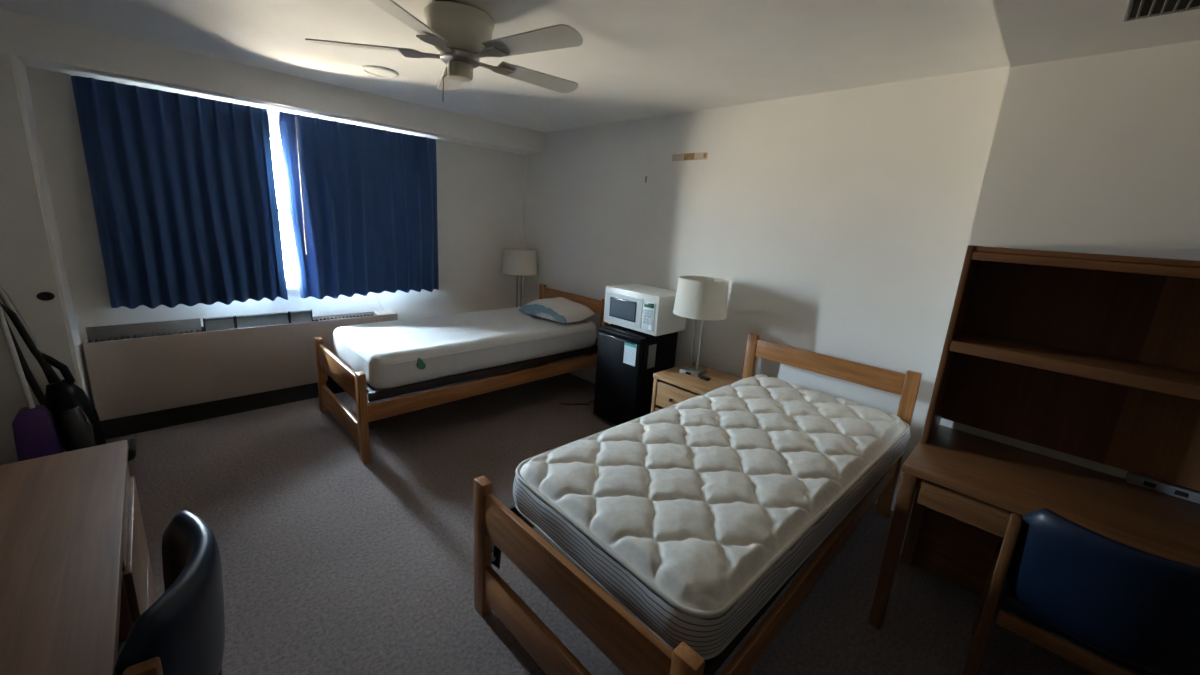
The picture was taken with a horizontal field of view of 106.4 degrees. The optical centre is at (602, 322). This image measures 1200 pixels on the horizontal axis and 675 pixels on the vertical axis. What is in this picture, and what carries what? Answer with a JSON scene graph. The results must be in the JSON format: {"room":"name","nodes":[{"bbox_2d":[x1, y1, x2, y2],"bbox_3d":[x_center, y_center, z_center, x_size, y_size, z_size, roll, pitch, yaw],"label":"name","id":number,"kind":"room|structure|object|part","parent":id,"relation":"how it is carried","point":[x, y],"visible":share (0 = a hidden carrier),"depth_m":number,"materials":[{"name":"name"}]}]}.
{"room":"dorm room","nodes":[
{"label":"dorm room","id":0,"kind":"room"},
{"bbox_2d":[1,52,93,405],"bbox_3d":[-3.432,-0.297,2.522,0.510,2.270,0.315,-9,18,-44],"label":"wall","id":1,"kind":"structure","parent":0,"point":[19,70],"depth_m":2.60,"materials":[{"name":"paint"}]},
{"bbox_2d":[0,52,78,464],"bbox_3d":[-3.312,-0.268,2.409,0.475,2.254,0.021,-9,18,-44],"label":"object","id":2,"kind":"structure","parent":1,"relation":"in","point":[27,272],"depth_m":2.50,"materials":[{"name":"paint"}]},
{"bbox_3d":[-3.182,-0.152,2.565,0.067,0.051,0.006,-9,18,-44],"label":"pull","id":3,"kind":"part","parent":2,"relation":"part of","materials":[{"name":"brown metal"}]},
{"bbox_2d":[25,66,523,408],"bbox_3d":[-2.379,-0.640,3.866,3.950,2.475,0.180,-9,18,-44],"label":"wall","id":4,"kind":"structure","parent":0,"point":[480,189],"depth_m":4.13,"materials":[{"name":"paint"}]},
{"bbox_2d":[83,311,397,438],"bbox_3d":[-2.655,0.295,3.605,1.925,0.735,0.156,-9,18,-44],"label":"wall heater","id":5,"kind":"object","parent":4,"relation":"attached to","point":[148,376],"visible":0.84,"depth_m":3.25,"materials":[{"name":"metal"}]},
{"bbox_2d":[203,316,235,330],"bbox_3d":[-2.836,-0.001,3.321,0.176,0.100,0.049,-9,18,-44],"label":"air deflector","id":6,"kind":"object","parent":5,"relation":"attached to","point":[227,322],"visible":0.98,"depth_m":3.31,"materials":[{"name":"plastic"}]},
{"bbox_3d":[-2.752,0.224,3.587,1.751,0.600,0.016,-9,18,-44],"label":"panel","id":7,"kind":"part","parent":5,"relation":"part of","materials":[{"name":"grey metal"}]},
{"bbox_2d":[88,314,373,342],"bbox_3d":[-2.691,0.070,3.501,1.751,0.096,0.122,-9,18,-44],"label":"grille","id":8,"kind":"object","parent":5,"relation":"attached to","point":[320,325],"depth_m":3.39,"materials":[{"name":"grey metal"}]},
{"bbox_2d":[235,311,289,327],"bbox_3d":[-2.651,-0.030,3.502,0.336,0.100,0.049,-9,18,-44],"label":"air deflector","id":9,"kind":"object","parent":5,"relation":"attached to","point":[252,320],"visible":0.96,"depth_m":3.49,"materials":[{"name":"plastic"}]},
{"bbox_2d":[289,310,312,322],"bbox_3d":[-2.474,-0.058,3.676,0.156,0.100,0.049,-9,18,-44],"label":"air deflector","id":10,"kind":"object","parent":5,"relation":"attached to","point":[303,315],"visible":0.85,"depth_m":3.67,"materials":[{"name":"plastic"}]},
{"bbox_2d":[93,77,423,136],"bbox_3d":[-2.365,-1.568,3.421,2.160,0.060,0.018,-9,18,-44],"label":"track","id":11,"kind":"object","parent":4,"relation":"attached to","point":[269,115],"visible":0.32,"depth_m":3.33,"materials":[{"name":"white metal"}]},
{"bbox_2d":[71,76,287,308],"bbox_3d":[-2.779,-0.802,3.042,0.961,1.388,0.179,-6,16,-36],"label":"curtain","id":12,"kind":"object","parent":11,"relation":"hanging from","point":[183,188],"visible":1,"depth_m":2.99,"materials":[{"name":"blue fabric"}]},
{"bbox_2d":[279,111,438,298],"bbox_3d":[-2.002,-0.938,3.877,1.213,1.395,0.216,-9,18,-44],"label":"curtain","id":13,"kind":"object","parent":11,"relation":"hanging from","point":[370,194],"visible":0.99,"depth_m":3.76,"materials":[{"name":"blue fabric"}]},
{"bbox_2d":[295,116,307,253],"bbox_3d":[-2.287,-1.029,3.408,0.012,1.005,0.030,-3,14,-26],"label":"wand","id":14,"kind":"object","parent":13,"relation":"hanging from","point":[295,116],"visible":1,"depth_m":3.40,"materials":[{"name":"white plastic"}]},
{"bbox_2d":[0,9,543,154],"bbox_3d":[-2.132,-1.695,3.444,3.950,0.205,0.320,-9,18,-44],"label":"soffit","id":15,"kind":"structure","parent":4,"relation":"attached to","point":[40,43],"depth_m":2.95,"materials":[{"name":"paint"}]},
{"bbox_2d":[270,131,298,290],"bbox_3d":[-2.385,-0.898,3.722,1.640,1.220,0.185,-9,18,-44],"label":"window","id":16,"kind":"structure","parent":4,"relation":"in","point":[292,284],"depth_m":3.63,"materials":[{"name":"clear glass"}]},
{"bbox_3d":[-2.420,-0.928,3.753,1.460,0.030,0.040,-9,18,-44],"label":"meeting rail","id":17,"kind":"part","parent":16,"relation":"part of","materials":[{"name":"white"}]},
{"bbox_3d":[-2.394,-0.308,3.827,1.640,0.024,0.105,-9,18,-44],"label":"sill","id":18,"kind":"part","parent":16,"relation":"part of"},
{"bbox_2d":[522,155,526,305],"bbox_3d":[-0.922,-0.742,5.188,0.020,2.270,0.020,-9,18,-44],"label":"trim","id":19,"kind":"structure","parent":4,"relation":"attached to","point":[525,156],"depth_m":5.06,"materials":[{"name":"white paint"}]},
{"bbox_2d":[0,0,1009,132],"bbox_3d":[0.521,-1.087,0.838,4.150,0.100,8.250,-9,18,-44],"label":"ceiling","id":20,"kind":"structure","parent":0,"point":[635,59],"depth_m":2.27,"materials":[{"name":"paint"}]},
{"bbox_2d":[360,65,398,77],"bbox_3d":[-1.448,-1.629,2.915,0.224,0.013,0.224,-9,18,-44],"label":"ceiling plate","id":21,"kind":"object","parent":20,"relation":"attached to","point":[378,71],"visible":1,"depth_m":2.90,"materials":[{"name":"paint"}]},
{"bbox_2d":[305,0,582,101],"bbox_3d":[-0.607,-1.195,2.053,1.212,0.370,1.242,-9,18,-44],"label":"ceiling fan","id":22,"kind":"object","parent":20,"relation":"hanging from","point":[461,33],"visible":1,"depth_m":1.91,"materials":[{"name":"metal"}]},
{"bbox_3d":[-1.059,-1.226,1.988,0.464,0.033,0.130,2,13,-5],"label":"blade","id":23,"kind":"part","parent":22,"relation":"part of","materials":[{"name":"white"}]},
{"bbox_3d":[-0.739,-1.124,1.630,0.130,0.033,0.464,6,13,12],"label":"blade","id":24,"kind":"part","parent":22,"relation":"part of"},
{"bbox_3d":[-0.806,-1.303,2.400,0.130,0.033,0.464,-2,14,-23],"label":"blade","id":25,"kind":"part","parent":22,"relation":"part of","materials":[{"name":"white"}]},
{"bbox_3d":[-0.288,-1.138,1.822,0.464,0.033,0.130,11,15,30],"label":"blade","id":26,"kind":"part","parent":22,"relation":"part of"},
{"bbox_3d":[-0.329,-1.249,2.298,0.464,0.033,0.130,-7,17,-40],"label":"blade","id":27,"kind":"part","parent":22,"relation":"part of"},
{"bbox_2d":[105,363,1139,674],"bbox_3d":[0.360,1.409,1.406,4.150,0.080,8.250,-9,18,-44],"label":"floor","id":28,"kind":"structure","parent":0,"point":[334,562],"depth_m":2.17,"materials":[{"name":"carpet"}]},
{"bbox_2d":[0,305,63,461],"bbox_3d":[-3.175,0.271,2.464,0.164,1.222,0.207,-9,18,-44],"label":"dustpan","id":29,"kind":"object","parent":28,"relation":"on","point":[35,433],"visible":0.77,"depth_m":2.46,"materials":[{"name":"purple plastic"}]},
{"bbox_3d":[-3.196,0.077,2.411,0.191,0.825,0.024,8,13,17],"label":"handle","id":30,"kind":"part","parent":29,"relation":"part of","materials":[{"name":"white plastic"}]},
{"bbox_2d":[0,285,136,460],"bbox_3d":[-3.091,0.280,2.574,0.454,1.166,0.288,-9,18,-44],"label":"vacuum cleaner","id":31,"kind":"object","parent":28,"relation":"on","point":[77,422],"visible":0.77,"depth_m":2.56,"materials":[{"name":"black plastic"}]},
{"bbox_3d":[-3.140,0.269,2.567,0.154,0.263,0.050,-3,14,-26],"label":"carry handle","id":32,"kind":"part","parent":31,"relation":"part of","materials":[{"name":"black plastic"}]},
{"bbox_2d":[57,405,97,450],"bbox_3d":[-3.043,0.627,2.606,0.129,0.294,0.126,-9,18,-44],"label":"canister","id":33,"kind":"object","parent":31,"relation":"on","point":[77,425],"depth_m":2.58,"materials":[{"name":"plastic"}]},
{"bbox_2d":[0,440,156,674],"bbox_3d":[-1.432,0.972,0.921,0.702,0.760,1.500,-9,18,-44],"label":"desk","id":34,"kind":"object","parent":28,"relation":"on","point":[76,574],"visible":0.8,"depth_m":1.10,"materials":[{"name":"laminate"}]},
{"bbox_3d":[-1.483,0.557,1.390,0.008,0.090,0.602,-9,18,-44],"label":"drawer","id":35,"kind":"part","parent":34,"relation":"part of","materials":[{"name":"laminate"}]},
{"bbox_3d":[-1.492,0.745,1.436,0.018,0.277,0.602,-9,18,-44],"label":"drawer","id":36,"kind":"part","parent":34,"relation":"part of","materials":[{"name":"laminate"}]},
{"bbox_3d":[-1.510,1.023,1.500,0.018,0.275,0.602,-9,18,-44],"label":"drawer","id":37,"kind":"part","parent":34,"relation":"part of","materials":[{"name":"laminate"}]},
{"bbox_2d":[115,510,224,674],"bbox_3d":[-1.155,0.939,0.997,0.536,0.826,0.502,-5,16,-34],"label":"desk chair","id":38,"kind":"object","parent":28,"relation":"on","point":[182,632],"visible":0.98,"depth_m":0.96,"materials":[{"name":"leather"}]},
{"bbox_3d":[-1.186,0.901,0.965,0.455,0.060,0.430,-5,16,-34],"label":"seat","id":39,"kind":"part","parent":38,"relation":"part of","materials":[{"name":"leather"}]},
{"bbox_3d":[-0.879,1.007,0.915,0.050,0.764,0.030,-5,16,-34],"label":"post","id":40,"kind":"part","parent":38,"relation":"part of","materials":[{"name":"brown wood"}]},
{"bbox_2d":[314,284,607,462],"bbox_3d":[-1.099,0.241,3.900,2.185,0.905,1.035,-9,18,-44],"label":"frame","id":41,"kind":"object","parent":28,"relation":"on","point":[330,367],"visible":0.64,"depth_m":3.28,"materials":[{"name":"brown wood"}]},
{"bbox_3d":[-2.206,0.411,3.518,0.045,0.605,0.070,-9,18,-44],"label":"foot post","id":42,"kind":"part","parent":41,"relation":"part of","materials":[{"name":"brown wood"}]},
{"bbox_3d":[-1.856,0.340,3.151,0.026,0.180,0.895,-9,18,-44],"label":"foot rail","id":43,"kind":"part","parent":41,"relation":"part of","materials":[{"name":"brown wood"}]},
{"bbox_3d":[-1.876,0.651,3.222,0.026,0.160,0.895,-9,18,-44],"label":"foot rail","id":44,"kind":"part","parent":41,"relation":"part of","materials":[{"name":"brown wood"}]},
{"bbox_3d":[-1.529,0.605,2.859,0.045,0.605,0.070,-9,18,-44],"label":"foot post","id":45,"kind":"part","parent":41,"relation":"part of","materials":[{"name":"brown wood"}]},
{"bbox_2d":[333,307,595,388],"bbox_3d":[-1.078,0.116,3.878,2.030,0.251,0.987,-9,18,-44],"label":"mattress","id":46,"kind":"object","parent":41,"relation":"on","point":[396,353],"visible":0.82,"depth_m":3.42,"materials":[{"name":"white fabric"}]},
{"bbox_2d":[519,297,594,322],"bbox_3d":[-0.441,-0.145,4.248,0.670,0.164,0.430,14,17,39],"label":"pillow","id":47,"kind":"object","parent":46,"relation":"on","point":[559,309],"visible":1,"depth_m":4.09,"materials":[{"name":"fabric"}]},
{"bbox_3d":[-0.763,0.461,3.593,2.093,0.115,0.024,-9,18,-44],"label":"rail","id":48,"kind":"part","parent":41,"relation":"part of","materials":[{"name":"brown wood"}]},
{"bbox_3d":[-0.679,0.024,4.974,0.045,0.905,0.070,-9,18,-44],"label":"head post","id":49,"kind":"part","parent":41,"relation":"part of","materials":[{"name":"brown wood"}]},
{"bbox_3d":[-0.318,-0.234,4.563,0.028,0.125,0.895,-9,18,-44],"label":"head rail","id":50,"kind":"part","parent":41,"relation":"part of","materials":[{"name":"brown wood"}]},
{"bbox_3d":[-0.345,0.172,4.655,0.028,0.200,0.895,-9,18,-44],"label":"head rail","id":51,"kind":"part","parent":41,"relation":"part of","materials":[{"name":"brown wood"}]},
{"bbox_3d":[-0.001,0.218,4.315,0.045,0.905,0.070,-9,18,-44],"label":"head post","id":52,"kind":"part","parent":41,"relation":"part of","materials":[{"name":"brown wood"}]},
{"bbox_2d":[560,324,677,424],"bbox_3d":[0.114,0.395,3.818,0.514,0.795,0.831,-9,18,-44],"label":"mini fridge","id":53,"kind":"object","parent":28,"relation":"on","point":[627,359],"visible":0.8,"depth_m":3.51,"materials":[{"name":"black plastic"}]},
{"bbox_3d":[-0.078,0.691,4.110,0.626,0.065,0.163,2,13,-9],"label":"power cord","id":54,"kind":"part","parent":53,"relation":"part of","materials":[{"name":"black rubber"}]},
{"bbox_3d":[0.105,0.120,3.470,0.006,0.016,0.375,-9,18,-44],"label":"door handle","id":55,"kind":"part","parent":53,"relation":"part of","materials":[{"name":"black plastic"}]},
{"bbox_3d":[0.114,0.459,3.557,0.052,0.715,0.445,-9,18,-44],"label":"door","id":56,"kind":"part","parent":53,"relation":"part of","materials":[{"name":"black plastic"}]},
{"bbox_2d":[604,284,685,336],"bbox_3d":[0.336,-0.111,3.595,0.384,0.316,0.555,-9,18,-44],"label":"microwave","id":57,"kind":"object","parent":53,"relation":"on","point":[638,307],"visible":0.98,"depth_m":3.43,"materials":[{"name":"white plastic"}]},
{"bbox_3d":[0.159,-0.104,3.512,0.010,0.225,0.387,-9,18,-44],"label":"door","id":58,"kind":"part","parent":57,"relation":"part of","materials":[{"name":"white plastic"}]},
{"bbox_3d":[0.340,-0.052,3.337,0.009,0.225,0.112,-9,18,-44],"label":"control panel","id":59,"kind":"part","parent":57,"relation":"part of","materials":[{"name":"white plastic"}]},
{"bbox_2d":[651,362,741,412],"bbox_3d":[0.684,0.660,3.344,0.494,0.560,0.470,-9,18,-44],"label":"nightstand","id":60,"kind":"object","parent":28,"relation":"on","point":[671,387],"visible":0.3,"depth_m":3.23,"materials":[{"name":"brown wood"}]},
{"bbox_3d":[0.532,0.632,3.497,0.470,0.528,0.030,-9,18,-44],"label":"panel","id":61,"kind":"part","parent":60,"relation":"part of","materials":[{"name":"brown wood"}]},
{"bbox_3d":[0.534,0.554,3.160,0.027,0.180,0.390,-9,18,-44],"label":"drawer","id":62,"kind":"part","parent":60,"relation":"part of","materials":[{"name":"brown wood"}]},
{"bbox_2d":[673,275,728,377],"bbox_3d":[0.691,0.030,3.259,0.387,0.706,0.387,13,16,35],"label":"table lamp","id":63,"kind":"object","parent":60,"relation":"on","point":[701,298],"visible":1,"depth_m":3.08,"materials":[{"name":"fabric"}]},
{"bbox_3d":[0.665,0.110,3.294,0.017,0.470,0.017,13,16,35],"label":"stem","id":64,"kind":"part","parent":63,"relation":"part of","materials":[{"name":"metal"}]},
{"bbox_3d":[0.706,0.120,3.264,0.017,0.470,0.017,13,16,35],"label":"stem","id":65,"kind":"part","parent":63,"relation":"part of","materials":[{"name":"metal"}]},
{"bbox_3d":[0.705,-0.186,3.210,0.380,0.260,0.380,13,16,35],"label":"lamp shade","id":66,"kind":"part","parent":63,"relation":"part of","materials":[{"name":"fabric"}]},
{"bbox_2d":[699,376,710,380],"bbox_3d":[0.712,0.390,3.238,0.051,0.016,0.142,-6,16,-37],"label":"switch","id":67,"kind":"object","parent":60,"relation":"on","point":[701,377],"visible":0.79,"depth_m":3.20,"materials":[{"name":"black plastic"}]},
{"bbox_2d":[474,333,921,674],"bbox_3d":[0.620,0.739,2.201,2.185,0.905,1.035,-9,18,-44],"label":"frame","id":68,"kind":"object","parent":28,"relation":"on","point":[624,640],"visible":0.42,"depth_m":1.59,"materials":[{"name":"brown wood"}]},
{"bbox_3d":[-0.487,0.908,1.819,0.045,0.605,0.070,-9,18,-44],"label":"foot post","id":69,"kind":"part","parent":68,"relation":"part of","materials":[{"name":"brown wood"}]},
{"bbox_3d":[0.268,0.762,2.564,2.093,0.115,0.024,-9,18,-44],"label":"rail","id":70,"kind":"part","parent":68,"relation":"part of","materials":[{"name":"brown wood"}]},
{"bbox_3d":[-0.157,1.149,1.522,0.026,0.160,0.895,-9,18,-44],"label":"foot rail","id":71,"kind":"part","parent":68,"relation":"part of","materials":[{"name":"brown wood"}]},
{"bbox_3d":[-0.137,0.837,1.452,0.026,0.180,0.895,-9,18,-44],"label":"foot rail","id":72,"kind":"part","parent":68,"relation":"part of","materials":[{"name":"brown wood"}]},
{"bbox_3d":[0.191,1.102,1.160,0.045,0.605,0.070,-9,18,-44],"label":"foot post","id":73,"kind":"part","parent":68,"relation":"part of","materials":[{"name":"brown wood"}]},
{"bbox_2d":[513,374,909,659],"bbox_3d":[0.674,0.628,2.185,2.064,0.207,0.990,-8,17,-42],"label":"mattress","id":74,"kind":"object","parent":68,"relation":"on","point":[691,514],"visible":1,"depth_m":1.68,"materials":[{"name":"white fabric"}]},
{"bbox_3d":[1.040,0.522,3.275,0.045,0.905,0.070,-9,18,-44],"label":"head post","id":75,"kind":"part","parent":68,"relation":"part of","materials":[{"name":"brown wood"}]},
{"bbox_3d":[0.957,0.959,1.893,2.093,0.115,0.024,-9,18,-44],"label":"rail","id":76,"kind":"part","parent":68,"relation":"part of","materials":[{"name":"brown wood"}]},
{"bbox_3d":[1.401,0.264,2.864,0.028,0.125,0.895,-9,18,-44],"label":"head rail","id":77,"kind":"part","parent":68,"relation":"part of","materials":[{"name":"brown wood"}]},
{"bbox_3d":[1.718,0.715,2.616,0.045,0.905,0.070,-9,18,-44],"label":"head post","id":78,"kind":"part","parent":68,"relation":"part of","materials":[{"name":"brown wood"}]},
{"bbox_2d":[868,425,1199,629],"bbox_3d":[1.751,0.982,1.697,0.625,0.796,1.070,-9,18,-44],"label":"desk","id":79,"kind":"object","parent":28,"relation":"on","point":[969,486],"depth_m":1.73,"materials":[{"name":"brown wood"}]},
{"bbox_3d":[1.201,0.945,1.860,0.060,0.728,0.050,-9,18,-44],"label":"leg","id":80,"kind":"part","parent":79,"relation":"part of","materials":[{"name":"brown wood"}]},
{"bbox_3d":[1.594,0.882,2.247,0.060,0.728,0.050,-9,18,-44],"label":"leg","id":81,"kind":"part","parent":79,"relation":"part of","materials":[{"name":"brown wood"}]},
{"bbox_3d":[1.955,0.985,1.908,0.018,0.716,0.960,-9,18,-44],"label":"modesty panel","id":82,"kind":"part","parent":79,"relation":"part of","materials":[{"name":"brown wood"}]},
{"bbox_3d":[1.554,0.751,1.430,0.026,0.090,0.923,-9,18,-44],"label":"drawer","id":83,"kind":"part","parent":79,"relation":"part of","materials":[{"name":"brown wood"}]},
{"bbox_2d":[921,245,1199,490],"bbox_3d":[1.902,0.199,1.614,0.300,0.857,1.070,-9,18,-44],"label":"hutch","id":84,"kind":"object","parent":79,"relation":"on","point":[1093,357],"visible":1,"depth_m":1.76,"materials":[{"name":"brown wood"}]},
{"bbox_3d":[1.534,0.094,1.972,0.300,0.857,0.022,-9,18,-44],"label":"panel","id":85,"kind":"part","parent":84,"relation":"part of","materials":[{"name":"brown wood"}]},
{"bbox_2d":[950,332,1199,399],"bbox_3d":[1.899,0.181,1.606,0.288,0.045,1.026,-9,18,-44],"label":"shelf","id":86,"kind":"object","parent":84,"relation":"attached to","point":[1175,379],"depth_m":1.66,"materials":[{"name":"brown wood"}]},
{"bbox_3d":[1.827,-0.164,1.430,0.018,0.031,1.026,-9,18,-44],"label":"rail","id":87,"kind":"part","parent":84,"relation":"part of","materials":[{"name":"brown wood"}]},
{"bbox_3d":[1.931,-0.207,1.524,0.294,0.020,1.026,-9,18,-44],"label":"panel","id":88,"kind":"part","parent":84,"relation":"part of","materials":[{"name":"brown wood"}]},
{"bbox_2d":[1143,481,1156,487],"bbox_3d":[2.067,0.611,1.696,0.002,0.018,0.030,-9,18,-44],"label":"socket","id":89,"kind":"object","parent":79,"relation":"attached to","point":[1146,484],"depth_m":1.70,"materials":[{"name":"black plastic"}]},
{"bbox_3d":[2.184,0.639,1.613,0.046,0.036,0.400,-9,18,-44],"label":"power strip","id":90,"kind":"part","parent":79,"relation":"part of","materials":[{"name":"grey plastic"}]},
{"bbox_2d":[1174,490,1187,497],"bbox_3d":[2.119,0.626,1.645,0.002,0.018,0.030,-9,18,-44],"label":"socket","id":91,"kind":"object","parent":79,"relation":"attached to","point":[1177,493],"depth_m":1.64,"materials":[{"name":"black plastic"}]},
{"bbox_2d":[963,508,1199,674],"bbox_3d":[1.623,1.002,1.507,0.536,0.826,0.502,-9,18,-44],"label":"desk chair","id":92,"kind":"object","parent":28,"relation":"on","point":[1136,609],"visible":1,"depth_m":1.32,"materials":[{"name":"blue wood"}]},
{"bbox_3d":[1.614,1.121,1.877,0.050,0.430,0.030,-9,18,-44],"label":"leg","id":93,"kind":"part","parent":92,"relation":"part of","materials":[{"name":"brown wood"}]},
{"bbox_3d":[1.331,1.005,1.552,0.050,0.764,0.030,-9,18,-44],"label":"post","id":94,"kind":"part","parent":92,"relation":"part of","materials":[{"name":"brown wood"}]},
{"bbox_3d":[1.484,0.961,1.696,0.390,0.055,0.024,-9,18,-44],"label":"rail","id":95,"kind":"part","parent":92,"relation":"part of","materials":[{"name":"brown wood"}]},
{"bbox_3d":[1.477,1.028,1.364,0.022,0.050,0.424,-9,18,-44],"label":"cross rail","id":96,"kind":"part","parent":92,"relation":"part of","materials":[{"name":"brown wood"}]},
{"bbox_3d":[1.655,0.957,1.525,0.455,0.060,0.430,-9,18,-44],"label":"seat","id":97,"kind":"part","parent":92,"relation":"part of","materials":[{"name":"blue plastic"}]},
{"bbox_3d":[-1.021,0.168,5.023,0.494,0.560,0.399,-9,18,-44],"label":"nightstand","id":98,"kind":"object","parent":28,"relation":"on","visible":0},
{"bbox_2d":[501,248,536,306],"bbox_3d":[-0.916,-0.454,4.927,0.387,0.706,0.387,9,14,24],"label":"table lamp","id":99,"kind":"object","parent":98,"relation":"on","point":[516,261],"visible":0.93,"depth_m":4.74,"materials":[{"name":"fabric"}]},
{"bbox_3d":[-0.945,-0.372,4.957,0.017,0.470,0.017,9,14,24],"label":"stem","id":100,"kind":"part","parent":99,"relation":"part of","materials":[{"name":"metal"}]},
{"bbox_3d":[-0.902,-0.670,4.878,0.380,0.260,0.380,9,14,24],"label":"lamp shade","id":101,"kind":"part","parent":99,"relation":"part of","materials":[{"name":"fabric"}]},
{"bbox_3d":[-0.898,-0.364,4.936,0.017,0.470,0.017,9,14,24],"label":"stem","id":102,"kind":"part","parent":99,"relation":"part of","materials":[{"name":"metal"}]},
{"bbox_2d":[523,66,1009,510],"bbox_3d":[0.507,-0.454,3.865,0.100,2.475,4.350,-9,18,-44],"label":"wall","id":103,"kind":"structure","parent":0,"point":[838,223],"depth_m":2.98,"materials":[{"name":"paint"}]},
{"bbox_2d":[672,152,707,160],"bbox_3d":[0.671,-1.290,3.488,0.003,0.052,0.330,-9,18,-44],"label":"tape remnant","id":104,"kind":"object","parent":103,"relation":"attached to","point":[688,156],"visible":1,"depth_m":3.48,"materials":[{"name":"beige paper"}]},
{"bbox_2d":[900,40,1199,554],"bbox_3d":[3.184,0.378,0.969,0.520,2.475,3.900,-9,18,-44],"label":"wall","id":105,"kind":"structure","parent":0,"point":[1095,154],"depth_m":1.74,"materials":[{"name":"paint"}]},
{"bbox_2d":[992,0,1199,66],"bbox_3d":[1.822,-0.537,-0.701,3.530,0.125,3.900,-9,18,-44],"label":"ceiling","id":106,"kind":"structure","parent":105,"relation":"attached to","point":[1032,31],"depth_m":1.50,"materials":[{"name":"paint"}]},
{"bbox_2d":[1124,0,1199,21],"bbox_3d":[1.706,-0.912,1.218,0.250,0.011,0.375,-9,18,-44],"label":"air vent","id":107,"kind":"object","parent":106,"relation":"in","point":[1141,9],"visible":1,"depth_m":1.34,"materials":[{"name":"metal"}]}
]}

